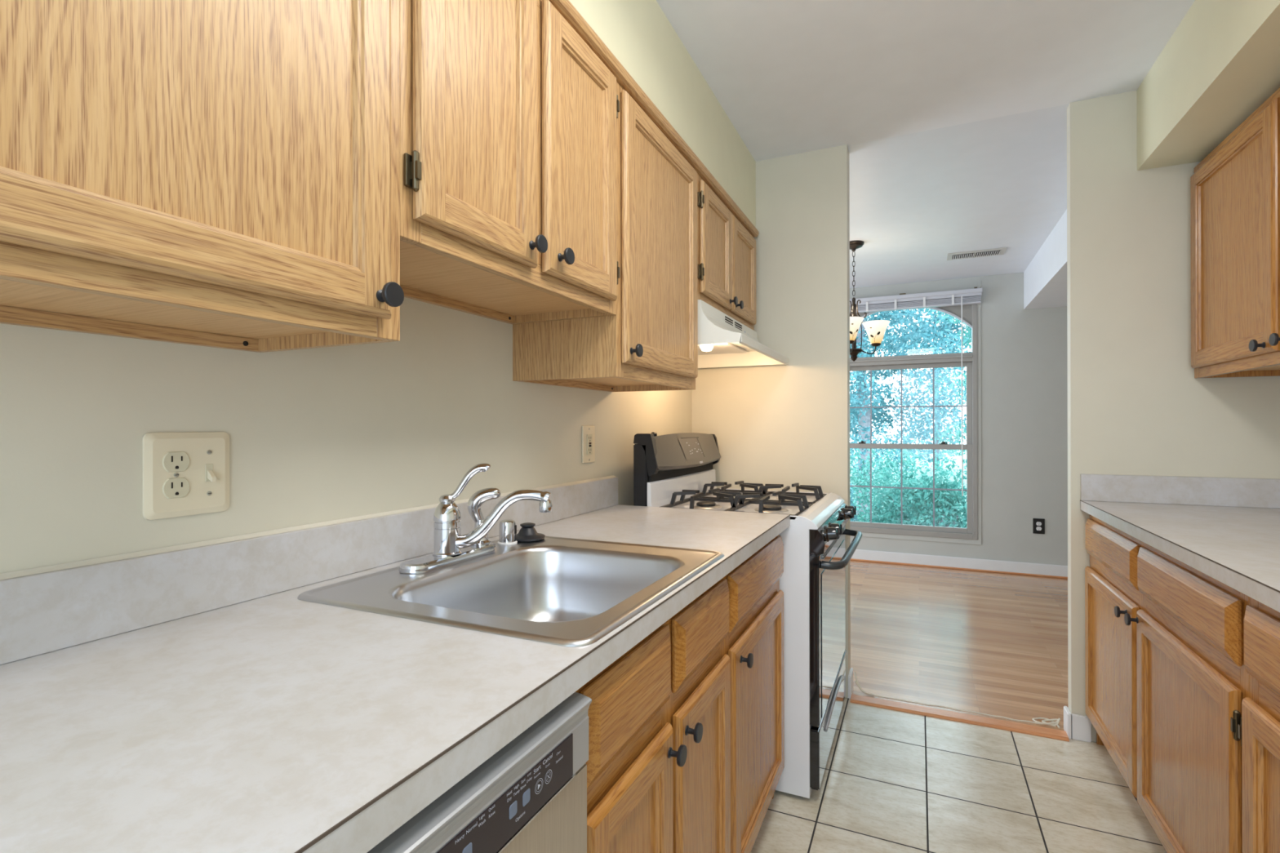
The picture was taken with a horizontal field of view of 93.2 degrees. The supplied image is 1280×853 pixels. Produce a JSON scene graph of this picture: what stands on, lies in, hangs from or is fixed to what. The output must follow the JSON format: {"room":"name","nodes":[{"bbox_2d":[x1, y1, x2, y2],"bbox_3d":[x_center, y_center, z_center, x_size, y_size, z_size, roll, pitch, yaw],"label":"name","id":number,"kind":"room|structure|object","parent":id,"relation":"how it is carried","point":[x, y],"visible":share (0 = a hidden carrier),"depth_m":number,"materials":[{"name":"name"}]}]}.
{"room":"kitchen","nodes":[
{"label":"kitchen","id":0,"kind":"room"},
{"bbox_2d":[0,297,692,573],"bbox_3d":[-0.733,-0.021,0.944,0.100,2.438,4.500,0,0,25],"label":"wall","id":1,"kind":"structure","parent":0,"point":[316,435],"depth_m":1.06,"materials":[{"name":"beige paint"}]},
{"bbox_2d":[142,431,229,519],"bbox_3d":[-0.679,0.072,0.917,0.020,0.127,0.119,0,0,25],"label":"wall plate","id":2,"kind":"object","parent":1,"relation":"attached to","point":[184,473],"visible":1,"depth_m":0.91,"materials":[{"name":"beige plastic"}]},
{"bbox_2d":[162,477,189,498],"bbox_3d":[-0.689,0.091,0.899,0.002,0.030,0.036,0,0,25],"label":"socket","id":3,"kind":"object","parent":2,"relation":"attached to","point":[172,487],"depth_m":0.90,"materials":[{"name":"beige plastic"}]},
{"bbox_2d":[162,451,189,472],"bbox_3d":[-0.689,0.052,0.899,0.002,0.030,0.036,0,0,25],"label":"socket","id":4,"kind":"object","parent":2,"relation":"attached to","point":[172,461],"depth_m":0.90,"materials":[{"name":"beige plastic"}]},
{"bbox_2d":[0,0,404,352],"bbox_3d":[-0.604,-0.518,0.670,0.366,0.785,0.610,0,0,25],"label":"upper cabinet","id":5,"kind":"object","parent":1,"relation":"attached to","point":[222,174],"visible":1,"depth_m":0.66,"materials":[{"name":"brown wood"}]},
{"bbox_2d":[0,476,617,665],"bbox_3d":[-0.655,0.234,0.968,0.019,0.100,2.710,0,0,25],"label":"backsplash","id":6,"kind":"structure","parent":1,"relation":"attached to","point":[46,612],"depth_m":0.93,"materials":[{"name":"beige laminate"}]},
{"bbox_2d":[399,0,619,324],"bbox_3d":[-0.330,-0.595,1.264,0.366,0.630,0.700,0,0,25],"label":"upper cabinet","id":7,"kind":"object","parent":1,"relation":"attached to","point":[508,117],"visible":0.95,"depth_m":1.14,"materials":[{"name":"brown wood"}]},
{"bbox_2d":[582,426,595,463],"bbox_3d":[-0.171,0.060,2.030,0.010,0.124,0.082,0,0,25],"label":"wall outlet","id":8,"kind":"object","parent":1,"relation":"attached to","point":[588,432],"visible":1,"depth_m":2.02,"materials":[{"name":"beige plastic"}]},
{"bbox_2d":[512,80,697,391],"bbox_3d":[-0.059,-0.518,1.852,0.366,0.785,0.595,0,0,25],"label":"upper cabinet","id":9,"kind":"object","parent":1,"relation":"attached to","point":[651,343],"visible":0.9,"depth_m":1.66,"materials":[{"name":"brown wood"}]},
{"bbox_2d":[697,173,755,329],"bbox_3d":[0.234,-0.675,2.489,0.366,0.472,0.804,0,0,25],"label":"upper cabinet","id":10,"kind":"object","parent":1,"relation":"attached to","point":[726,250],"visible":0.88,"depth_m":2.34,"materials":[{"name":"brown wood"}]},
{"bbox_2d":[548,0,759,237],"bbox_3d":[-0.031,-0.894,1.561,0.024,0.038,2.710,0,0,25],"label":"trim","id":11,"kind":"structure","parent":10,"relation":"attached to","point":[565,7],"depth_m":1.63,"materials":[{"name":"brown wood"}]},
{"bbox_2d":[697,299,788,368],"bbox_3d":[0.286,-0.355,2.463,0.476,0.158,0.790,0,0,25],"label":"range hood","id":12,"kind":"object","parent":1,"relation":"attached to","point":[723,341],"visible":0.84,"depth_m":2.44,"materials":[{"name":"white metal"}]},
{"bbox_2d":[568,0,755,227],"bbox_3d":[-0.545,-1.075,0.857,0.319,0.330,4.500,0,0,25],"label":"wall","id":13,"kind":"structure","parent":0,"point":[638,33],"depth_m":1.89,"materials":[{"name":"yellow paint"}]},
{"bbox_2d":[656,0,1195,288],"bbox_3d":[0.625,-1.282,1.985,5.300,0.080,7.528,0,0,25],"label":"ceiling","id":14,"kind":"structure","parent":0,"point":[790,77],"depth_m":2.26,"materials":[{"name":"grey paint"}]},
{"bbox_2d":[849,240,889,361],"bbox_3d":[1.443,-0.842,4.069,0.439,0.800,0.416,0,0,25],"label":"chandelier","id":15,"kind":"object","parent":14,"relation":"hanging from","point":[875,329],"visible":0.6,"depth_m":4.06,"materials":[{"name":"brown metal"}]},
{"bbox_2d":[946,247,1007,260],"bbox_3d":[2.416,-1.236,4.351,0.370,0.014,0.185,0,0,25],"label":"ceiling vent","id":16,"kind":"object","parent":14,"relation":"in","point":[996,251],"visible":1,"depth_m":4.33,"materials":[{"name":"metal"}]},
{"bbox_2d":[750,560,1166,852],"bbox_3d":[0.629,1.226,1.983,5.300,0.060,7.528,0,0,25],"label":"floor","id":17,"kind":"structure","parent":0,"point":[893,781],"depth_m":2.25,"materials":[{"name":"beige ceramic"}]},
{"bbox_2d":[366,692,591,852],"bbox_3d":[-0.462,0.767,0.612,0.608,0.860,0.604,0,0,25],"label":"dishwasher","id":18,"kind":"object","parent":17,"relation":"on","point":[530,796],"visible":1,"depth_m":0.63,"materials":[{"name":"metal"}]},
{"bbox_2d":[575,577,730,852],"bbox_3d":[-0.188,0.760,1.201,0.627,0.874,0.680,0,0,25],"label":"base cabinet","id":19,"kind":"object","parent":17,"relation":"on","point":[658,764],"visible":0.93,"depth_m":1.03,"materials":[{"name":"red wood"}]},
{"bbox_2d":[0,475,790,852],"bbox_3d":[-0.375,0.248,0.839,0.635,0.142,2.710,0,0,25],"label":"countertop","id":20,"kind":"structure","parent":19,"relation":"on","point":[186,698],"depth_m":0.67,"materials":[{"name":"beige laminate"}]},
{"bbox_2d":[399,463,551,573],"bbox_3d":[-0.316,0.178,1.231,0.236,0.203,0.258,0,0,25],"label":"faucet","id":21,"kind":"object","parent":20,"relation":"on","point":[451,547],"visible":0.98,"depth_m":1.24,"materials":[{"name":"silver metal"}]},
{"bbox_2d":[467,487,500,546],"bbox_3d":[-0.348,0.200,1.351,0.066,0.126,0.050,0,0,25],"label":"sprayer","id":22,"kind":"object","parent":21,"relation":"on","point":[479,497],"visible":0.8,"depth_m":1.34,"materials":[{"name":"silver metal"}]},
{"bbox_2d":[297,519,724,646],"bbox_3d":[-0.193,0.351,1.171,0.562,0.257,0.635,0,0,25],"label":"sink","id":23,"kind":"object","parent":20,"relation":"in","point":[560,591],"depth_m":1.28,"materials":[{"name":"silver metal"}]},
{"bbox_2d":[515,522,545,542],"bbox_3d":[-0.278,0.260,1.499,0.086,0.040,0.086,0,0,25],"label":"stopper","id":24,"kind":"object","parent":23,"relation":"on","point":[527,533],"visible":0.94,"depth_m":1.48,"materials":[{"name":"black rubber"}]},
{"bbox_2d":[633,431,862,798],"bbox_3d":[0.465,0.609,2.370,0.730,1.176,0.758,0,0,25],"label":"gas range","id":25,"kind":"object","parent":17,"relation":"on","point":[672,470],"visible":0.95,"depth_m":2.08,"materials":[{"name":"white metal"}]},
{"bbox_2d":[670,488,844,529],"bbox_3d":[0.457,0.307,2.374,0.579,0.041,0.758,0,0,25],"label":"cooktop","id":26,"kind":"object","parent":25,"relation":"in","point":[820,509],"depth_m":2.26,"materials":[{"name":"white metal"}]},
{"bbox_2d":[724,534,784,852],"bbox_3d":[0.081,0.760,1.785,0.627,0.874,0.604,0,0,25],"label":"base cabinet","id":27,"kind":"object","parent":17,"relation":"on","point":[753,643],"visible":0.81,"depth_m":1.61,"materials":[{"name":"red wood"}]},
{"bbox_2d":[853,671,1060,728],"bbox_3d":[1.319,1.154,2.568,0.779,0.081,0.088,0,0,25],"label":"cable","id":28,"kind":"object","parent":17,"relation":"on","point":[1052,723],"visible":1,"depth_m":2.48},
{"bbox_2d":[849,693,1069,742],"bbox_3d":[1.285,1.190,2.493,0.788,0.012,0.080,0,0,25],"label":"trim","id":29,"kind":"structure","parent":17,"relation":"on","point":[1013,726],"depth_m":2.46,"materials":[{"name":"orange wood"}]},
{"bbox_2d":[1084,515,1249,852],"bbox_3d":[1.697,0.757,1.626,0.637,0.874,1.220,0,0,25],"label":"base cabinet","id":30,"kind":"object","parent":17,"relation":"on","point":[1167,680],"visible":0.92,"depth_m":1.54,"materials":[{"name":"red wood"}]},
{"bbox_2d":[1080,474,1279,612],"bbox_3d":[1.444,0.248,1.040,0.636,0.136,2.499,0,0,25],"label":"countertop","id":31,"kind":"structure","parent":30,"relation":"on","point":[1227,530],"depth_m":1.84,"materials":[{"name":"beige laminate"}]},
{"bbox_2d":[1237,596,1279,852],"bbox_3d":[1.310,0.757,0.787,0.637,0.874,0.626,0,0,25],"label":"base cabinet","id":32,"kind":"object","parent":17,"relation":"on","point":[1259,730],"visible":0.89,"depth_m":1.12,"materials":[{"name":"red wood"}]},
{"bbox_2d":[849,272,1067,565],"bbox_3d":[2.187,-0.023,5.365,5.300,2.438,0.120,0,0,25],"label":"wall","id":33,"kind":"structure","parent":0,"point":[1024,368],"depth_m":4.90,"materials":[{"name":"grey paint"}]},
{"bbox_2d":[849,280,981,545],"bbox_3d":[2.290,-0.112,5.294,1.208,2.185,0.122,0,0,25],"label":"window","id":34,"kind":"structure","parent":33,"relation":"in","point":[971,313],"depth_m":5.11,"materials":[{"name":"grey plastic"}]},
{"bbox_2d":[849,286,982,496],"bbox_3d":[2.269,-0.290,5.210,1.188,1.732,0.092,0,0,25],"label":"window blind","id":35,"kind":"object","parent":34,"relation":"attached to","point":[902,301],"visible":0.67,"depth_m":5.11,"materials":[{"name":"white paint"}]},
{"bbox_2d":[850,549,1067,578],"bbox_3d":[2.158,1.147,5.297,5.300,0.098,0.028,0,0,25],"label":"baseboard","id":36,"kind":"structure","parent":33,"relation":"attached to","point":[901,558],"depth_m":5.04,"materials":[{"name":"white paint"}]},
{"bbox_2d":[1032,518,1044,533],"bbox_3d":[3.187,0.797,4.833,0.080,0.122,0.008,0,0,25],"label":"wall outlet","id":37,"kind":"object","parent":33,"relation":"attached to","point":[1038,524],"visible":1,"depth_m":4.83,"materials":[{"name":"black plastic"}]},
{"bbox_2d":[691,89,1279,742],"bbox_3d":[0.956,-0.023,2.697,5.300,2.438,0.100,0,0,25],"label":"wall","id":38,"kind":"structure","parent":0,"point":[1136,405],"depth_m":2.31,"materials":[{"name":"beige paint"}]},
{"bbox_2d":[848,667,853,698],"bbox_3d":[0.941,1.146,2.701,0.012,0.100,0.106,0,0,25],"label":"baseboard","id":39,"kind":"structure","parent":38,"relation":"attached to","point":[851,673],"depth_m":2.66,"materials":[{"name":"white paint"}]},
{"bbox_2d":[1063,706,1091,742],"bbox_3d":[1.687,1.147,2.334,0.074,0.095,0.079,0,0,25],"label":"baseboard","id":40,"kind":"structure","parent":38,"relation":"attached to","point":[1077,727],"depth_m":2.30,"materials":[{"name":"white paint"}]},
{"bbox_2d":[1080,474,1279,508],"bbox_3d":[1.964,0.230,2.166,0.633,0.100,0.019,0,0,25],"label":"backsplash","id":41,"kind":"structure","parent":38,"relation":"attached to","point":[1170,490],"depth_m":2.16,"materials":[{"name":"beige laminate"}]},
{"bbox_2d":[1023,0,1279,309],"bbox_3d":[2.259,-1.096,1.176,1.655,0.299,7.428,0,0,25],"label":"wall","id":42,"kind":"structure","parent":0,"point":[1220,64],"depth_m":1.83,"materials":[{"name":"yellow paint"}]},
{"bbox_3d":[1.360,-0.025,-0.021,0.100,2.438,4.500,0,0,25],"label":"wall","id":43,"kind":"structure","parent":0,"visible":0},
{"bbox_2d":[1190,87,1279,378],"bbox_3d":[1.844,-0.548,1.565,0.346,0.752,1.197,0,0,25],"label":"upper cabinet","id":44,"kind":"object","parent":43,"relation":"attached to","point":[1235,188],"visible":1,"depth_m":1.84,"materials":[{"name":"red wood"}]},
{"label":"outside","id":45,"kind":"structure","parent":0,"visible":0},
{"bbox_2d":[849,448,966,528],"bbox_3d":[12.911,1.744,30.402,60.000,0.200,53.972,0,0,25],"label":"ground","id":46,"kind":"structure","parent":45,"point":[958,461],"depth_m":24.84,"materials":[{"name":"white"}]},
{"bbox_2d":[849,479,858,521],"bbox_3d":[1.952,1.088,7.461,1.506,1.260,1.037,0,0,25],"label":"shrub","id":47,"kind":"object","parent":46,"relation":"on","point":[854,519],"visible":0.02,"depth_m":7.18,"materials":[{"name":"green plant"}]},
{"bbox_2d":[849,312,893,435],"bbox_3d":[5.433,-2.485,19.000,5.182,8.376,3.944,0,0,25],"label":"tree","id":48,"kind":"object","parent":46,"relation":"on","point":[878,313],"visible":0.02,"depth_m":18.63,"materials":[{"name":"green plant"}]},
{"bbox_2d":[849,442,955,525],"bbox_3d":[3.422,0.984,8.987,2.368,1.489,1.633,0,0,25],"label":"shrub","id":49,"kind":"object","parent":46,"relation":"on","point":[860,477],"visible":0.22,"depth_m":8.76,"materials":[{"name":"green plant"}]},
{"bbox_2d":[849,308,968,515],"bbox_3d":[4.067,-1.511,11.276,3.807,6.428,3.340,0,0,-12],"label":"tree","id":50,"kind":"object","parent":46,"relation":"on","point":[862,433],"visible":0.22,"depth_m":10.70,"materials":[{"name":"green plant"}]},
{"bbox_2d":[863,443,966,528],"bbox_3d":[3.244,0.957,6.768,1.444,1.535,1.038,0,0,25],"label":"shrub","id":51,"kind":"object","parent":46,"relation":"on","point":[917,498],"visible":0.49,"depth_m":6.70,"materials":[{"name":"green plant"}]},
{"bbox_2d":[866,308,971,470],"bbox_3d":[11.430,-3.094,22.746,7.283,9.577,5.829,0,0,21],"label":"tree","id":52,"kind":"object","parent":46,"relation":"on","point":[945,331],"visible":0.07,"depth_m":22.16,"materials":[{"name":"green plant"}]},
{"bbox_2d":[924,308,971,456],"bbox_3d":[8.584,-1.800,13.651,3.894,6.988,2.907,0,0,25],"label":"tree","id":53,"kind":"object","parent":46,"relation":"on","point":[957,433],"visible":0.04,"depth_m":14.23,"materials":[{"name":"green plant"}]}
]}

